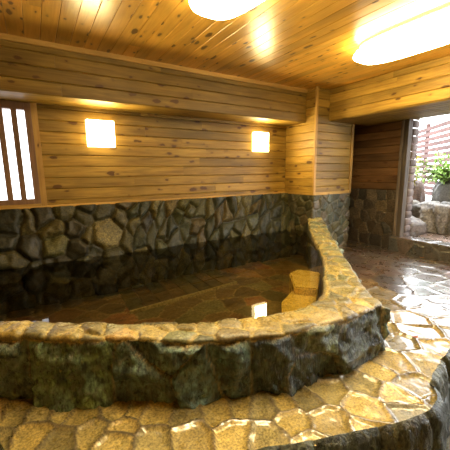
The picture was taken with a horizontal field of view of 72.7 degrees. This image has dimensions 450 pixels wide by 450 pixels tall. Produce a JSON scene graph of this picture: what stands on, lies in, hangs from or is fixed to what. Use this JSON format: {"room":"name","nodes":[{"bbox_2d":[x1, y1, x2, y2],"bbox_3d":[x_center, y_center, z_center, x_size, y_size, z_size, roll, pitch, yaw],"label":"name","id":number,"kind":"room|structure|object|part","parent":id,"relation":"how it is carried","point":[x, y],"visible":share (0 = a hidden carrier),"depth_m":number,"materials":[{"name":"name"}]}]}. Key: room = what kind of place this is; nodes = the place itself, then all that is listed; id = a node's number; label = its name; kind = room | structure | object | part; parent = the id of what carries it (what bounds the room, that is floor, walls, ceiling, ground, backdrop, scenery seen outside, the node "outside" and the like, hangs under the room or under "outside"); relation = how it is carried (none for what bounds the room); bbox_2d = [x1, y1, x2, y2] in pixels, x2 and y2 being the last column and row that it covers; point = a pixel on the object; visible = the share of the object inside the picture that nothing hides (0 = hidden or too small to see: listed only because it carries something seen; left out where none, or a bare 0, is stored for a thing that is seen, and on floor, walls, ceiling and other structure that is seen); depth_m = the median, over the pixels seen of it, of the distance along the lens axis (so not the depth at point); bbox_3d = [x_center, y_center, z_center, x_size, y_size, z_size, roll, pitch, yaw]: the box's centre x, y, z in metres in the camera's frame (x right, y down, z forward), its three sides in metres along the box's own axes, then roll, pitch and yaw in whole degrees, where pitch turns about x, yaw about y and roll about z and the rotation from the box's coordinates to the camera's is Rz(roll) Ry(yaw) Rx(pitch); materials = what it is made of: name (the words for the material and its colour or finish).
{"room":"spa","nodes":[
{"label":"spa","id":0,"kind":"room"},
{"bbox_2d":[0,103,294,269],"bbox_3d":[-1.035,-0.390,3.671,5.520,2.800,0.485,-7,11,-31],"label":"wall","id":1,"kind":"structure","parent":0,"point":[154,156],"depth_m":3.75,"materials":[{"name":"brown wood"}]},
{"bbox_2d":[0,100,46,207],"bbox_3d":[-2.470,-0.666,2.882,1.280,1.046,0.080,-7,11,-31],"label":"window","id":2,"kind":"structure","parent":1,"relation":"in","point":[22,180],"depth_m":3.11,"materials":[{"name":"brown wood"}]},
{"bbox_3d":[-2.481,-0.669,2.908,1.048,0.893,0.007,-7,11,-31],"label":"pane","id":3,"kind":"part","parent":2,"relation":"part of","materials":[{"name":"white glass"}]},
{"bbox_3d":[-2.487,-0.160,2.954,1.225,0.026,0.078,-7,11,-31],"label":"sill","id":4,"kind":"part","parent":2,"relation":"part of","materials":[{"name":"brown wood"}]},
{"bbox_3d":[-1.941,-0.724,3.185,0.055,1.046,0.037,-7,11,-31],"label":"casing","id":5,"kind":"part","parent":2,"relation":"part of","materials":[{"name":"brown wood"}]},
{"bbox_2d":[85,119,115,147],"bbox_3d":[-1.397,-1.022,3.429,0.290,0.287,0.105,-7,11,-31],"label":"wall lamp","id":6,"kind":"object","parent":1,"relation":"attached to","point":[99,133],"visible":1,"depth_m":3.38,"materials":[{"name":"white glass"}]},
{"bbox_2d":[0,192,285,209],"bbox_3d":[-1.177,-0.282,3.731,5.120,0.026,0.047,-7,11,-31],"label":"trim","id":7,"kind":"structure","parent":1,"relation":"attached to","point":[115,202],"depth_m":3.76,"materials":[{"name":"brown wood"}]},
{"bbox_2d":[0,33,307,125],"bbox_3d":[-1.115,-1.537,3.390,5.120,0.469,0.558,-7,11,-31],"label":"beam","id":8,"kind":"structure","parent":1,"relation":"attached to","point":[31,70],"depth_m":3.21,"materials":[{"name":"brown wood"}]},
{"bbox_3d":[-0.978,-1.701,3.134,5.120,0.055,0.028,-7,11,-31],"label":"cornice","id":9,"kind":"part","parent":8,"relation":"part of","materials":[{"name":"brown wood"}]},
{"bbox_2d":[252,132,268,151],"bbox_3d":[0.527,-1.248,4.602,0.260,0.282,0.105,-7,11,-31],"label":"wall lamp","id":10,"kind":"object","parent":1,"relation":"attached to","point":[260,140],"visible":1,"depth_m":4.55,"materials":[{"name":"white glass"}]},
{"bbox_2d":[0,240,449,449],"bbox_3d":[0.080,0.927,3.032,6.512,0.480,3.690,-7,11,-31],"label":"floor","id":11,"kind":"structure","parent":0,"point":[398,399],"depth_m":1.61,"materials":[{"name":"beige stone"}]},
{"bbox_2d":[0,217,390,411],"bbox_3d":[-0.338,0.584,2.733,5.394,0.699,2.722,-7,11,-31],"label":"ledge","id":12,"kind":"object","parent":11,"relation":"on","point":[62,366],"visible":0.78,"depth_m":1.67,"materials":[{"name":"stone"}]},
{"bbox_2d":[0,229,323,324],"bbox_3d":[-0.466,0.460,2.751,5.167,0.001,2.520,-7,11,-31],"label":"water","id":13,"kind":"object","parent":12,"relation":"in","point":[263,274],"visible":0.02,"depth_m":2.55,"materials":[{"name":"brown liquid"}]},
{"bbox_2d":[388,235,449,262],"bbox_3d":[3.569,0.527,3.348,0.224,0.290,3.510,-7,11,-31],"label":"kerb","id":14,"kind":"object","parent":11,"relation":"on","point":[415,246],"visible":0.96,"depth_m":4.38,"materials":[{"name":"grey stone"}]},
{"bbox_2d":[0,0,449,89],"bbox_3d":[0.712,-1.545,1.627,6.600,0.118,6.200,-7,11,-31],"label":"ceiling","id":15,"kind":"structure","parent":0,"point":[304,44],"depth_m":2.59,"materials":[{"name":"brown wood"}]},
{"bbox_2d":[189,0,263,19],"bbox_3d":[0.216,-1.398,1.560,0.460,0.137,1.330,-7,11,-31],"label":"ceiling lamp","id":16,"kind":"object","parent":15,"relation":"attached to","point":[212,9],"visible":1,"depth_m":1.96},
{"bbox_2d":[329,55,449,125],"bbox_3d":[3.300,-1.474,2.675,1.070,0.461,5.010,-7,11,-31],"label":"beam","id":17,"kind":"structure","parent":15,"relation":"attached to","point":[422,90],"depth_m":3.76,"materials":[{"name":"brown wood"}]},
{"bbox_2d":[353,4,449,64],"bbox_3d":[1.696,-1.573,2.479,0.500,0.137,1.360,-7,11,-31],"label":"ceiling lamp","id":18,"kind":"object","parent":15,"relation":"attached to","point":[431,30],"visible":1,"depth_m":2.54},
{"bbox_3d":[1.695,-1.629,2.470,0.400,0.024,1.265,-7,11,-31],"label":"plate","id":19,"kind":"part","parent":18,"relation":"part of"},
{"bbox_2d":[285,87,354,246],"bbox_3d":[1.390,-0.830,5.186,0.924,2.500,1.139,-7,11,-31],"label":"pillar","id":20,"kind":"structure","parent":0,"point":[319,151],"depth_m":4.71,"materials":[{"name":"brown wood"}]},
{"bbox_3d":[1.661,-1.238,4.660,0.880,1.525,0.056,-7,11,-31],"label":"corner trim","id":21,"kind":"part","parent":20,"relation":"part of","materials":[{"name":"brown wood"}]},
{"bbox_2d":[347,121,401,247],"bbox_3d":[3.447,-0.371,3.537,0.146,2.900,6.200,-7,11,-31],"label":"wall","id":22,"kind":"structure","parent":0,"point":[376,148],"depth_m":5.02,"materials":[{"name":"brown wood"}]},
{"bbox_2d":[393,119,419,236],"bbox_3d":[2.592,-0.753,4.886,0.285,1.900,0.710,-7,11,-31],"label":"door frame","id":23,"kind":"structure","parent":22,"relation":"in","point":[406,164],"depth_m":4.58,"materials":[{"name":"brown wood"}]},
{"bbox_2d":[447,424,449,449],"bbox_3d":[1.279,1.450,1.219,6.550,0.060,4.100,-7,11,-31],"label":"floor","id":24,"kind":"structure","parent":0,"point":[448,438],"depth_m":1.86,"materials":[{"name":"beige stone"}]},
{"label":"outside","id":25,"kind":"structure","parent":0,"visible":0},
{"bbox_2d":[411,191,449,241],"bbox_3d":[7.161,-0.599,9.172,12.210,0.031,14.000,-7,11,-31],"label":"ground","id":26,"kind":"structure","parent":25,"point":[432,236],"depth_m":4.84,"materials":[{"name":"grey stone"}]},
{"bbox_2d":[405,216,426,235],"bbox_3d":[3.047,0.003,5.030,0.555,0.306,0.425,-7,11,-31],"label":"boulder","id":27,"kind":"object","parent":26,"relation":"on","point":[417,227],"visible":0.46,"depth_m":4.87,"materials":[{"name":"grey stone"}]},
{"bbox_2d":[410,200,449,234],"bbox_3d":[4.210,-0.184,5.294,2.124,0.533,4.108,-7,11,-31],"label":"boulder","id":28,"kind":"object","parent":26,"relation":"on","point":[436,215],"visible":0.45,"depth_m":5.09,"materials":[{"name":"stone"}]},
{"bbox_2d":[408,181,425,201],"bbox_3d":[3.945,-0.606,6.445,0.567,0.644,0.474,-7,11,-31],"label":"boulder","id":29,"kind":"object","parent":28,"relation":"in","point":[419,195],"visible":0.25,"depth_m":6.22,"materials":[{"name":"brown stone"}]},
{"bbox_2d":[414,154,423,185],"bbox_3d":[3.837,-1.098,6.266,0.375,0.733,0.535,6,12,36],"label":"shrub","id":30,"kind":"object","parent":29,"relation":"on","point":[418,157],"visible":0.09,"depth_m":6.21,"materials":[{"name":"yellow plant"}]},
{"bbox_2d":[431,180,449,202],"bbox_3d":[4.399,-0.599,5.892,0.710,0.635,0.677,-7,11,-31],"label":"boulder","id":31,"kind":"object","parent":28,"relation":"in","point":[440,191],"visible":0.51,"depth_m":5.78,"materials":[{"name":"grey stone"}]},
{"bbox_2d":[415,151,449,183],"bbox_3d":[4.109,-1.062,5.757,1.224,0.670,0.831,3,10,20],"label":"bush","id":32,"kind":"object","parent":31,"relation":"on","point":[443,173],"visible":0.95,"depth_m":5.82,"materials":[{"name":"green plant"}]},
{"bbox_2d":[411,120,449,195],"bbox_3d":[7.309,-2.090,9.596,0.150,2.840,11.500,2,10,13],"label":"slatted fence","id":33,"kind":"object","parent":26,"relation":"on","point":[429,127],"visible":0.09,"depth_m":11.32,"materials":[{"name":"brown wood"}]},
{"bbox_3d":[7.914,-2.520,12.078,0.120,2.840,0.120,2,10,13],"label":"post","id":34,"kind":"part","parent":33,"relation":"part of","materials":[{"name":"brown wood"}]}
]}

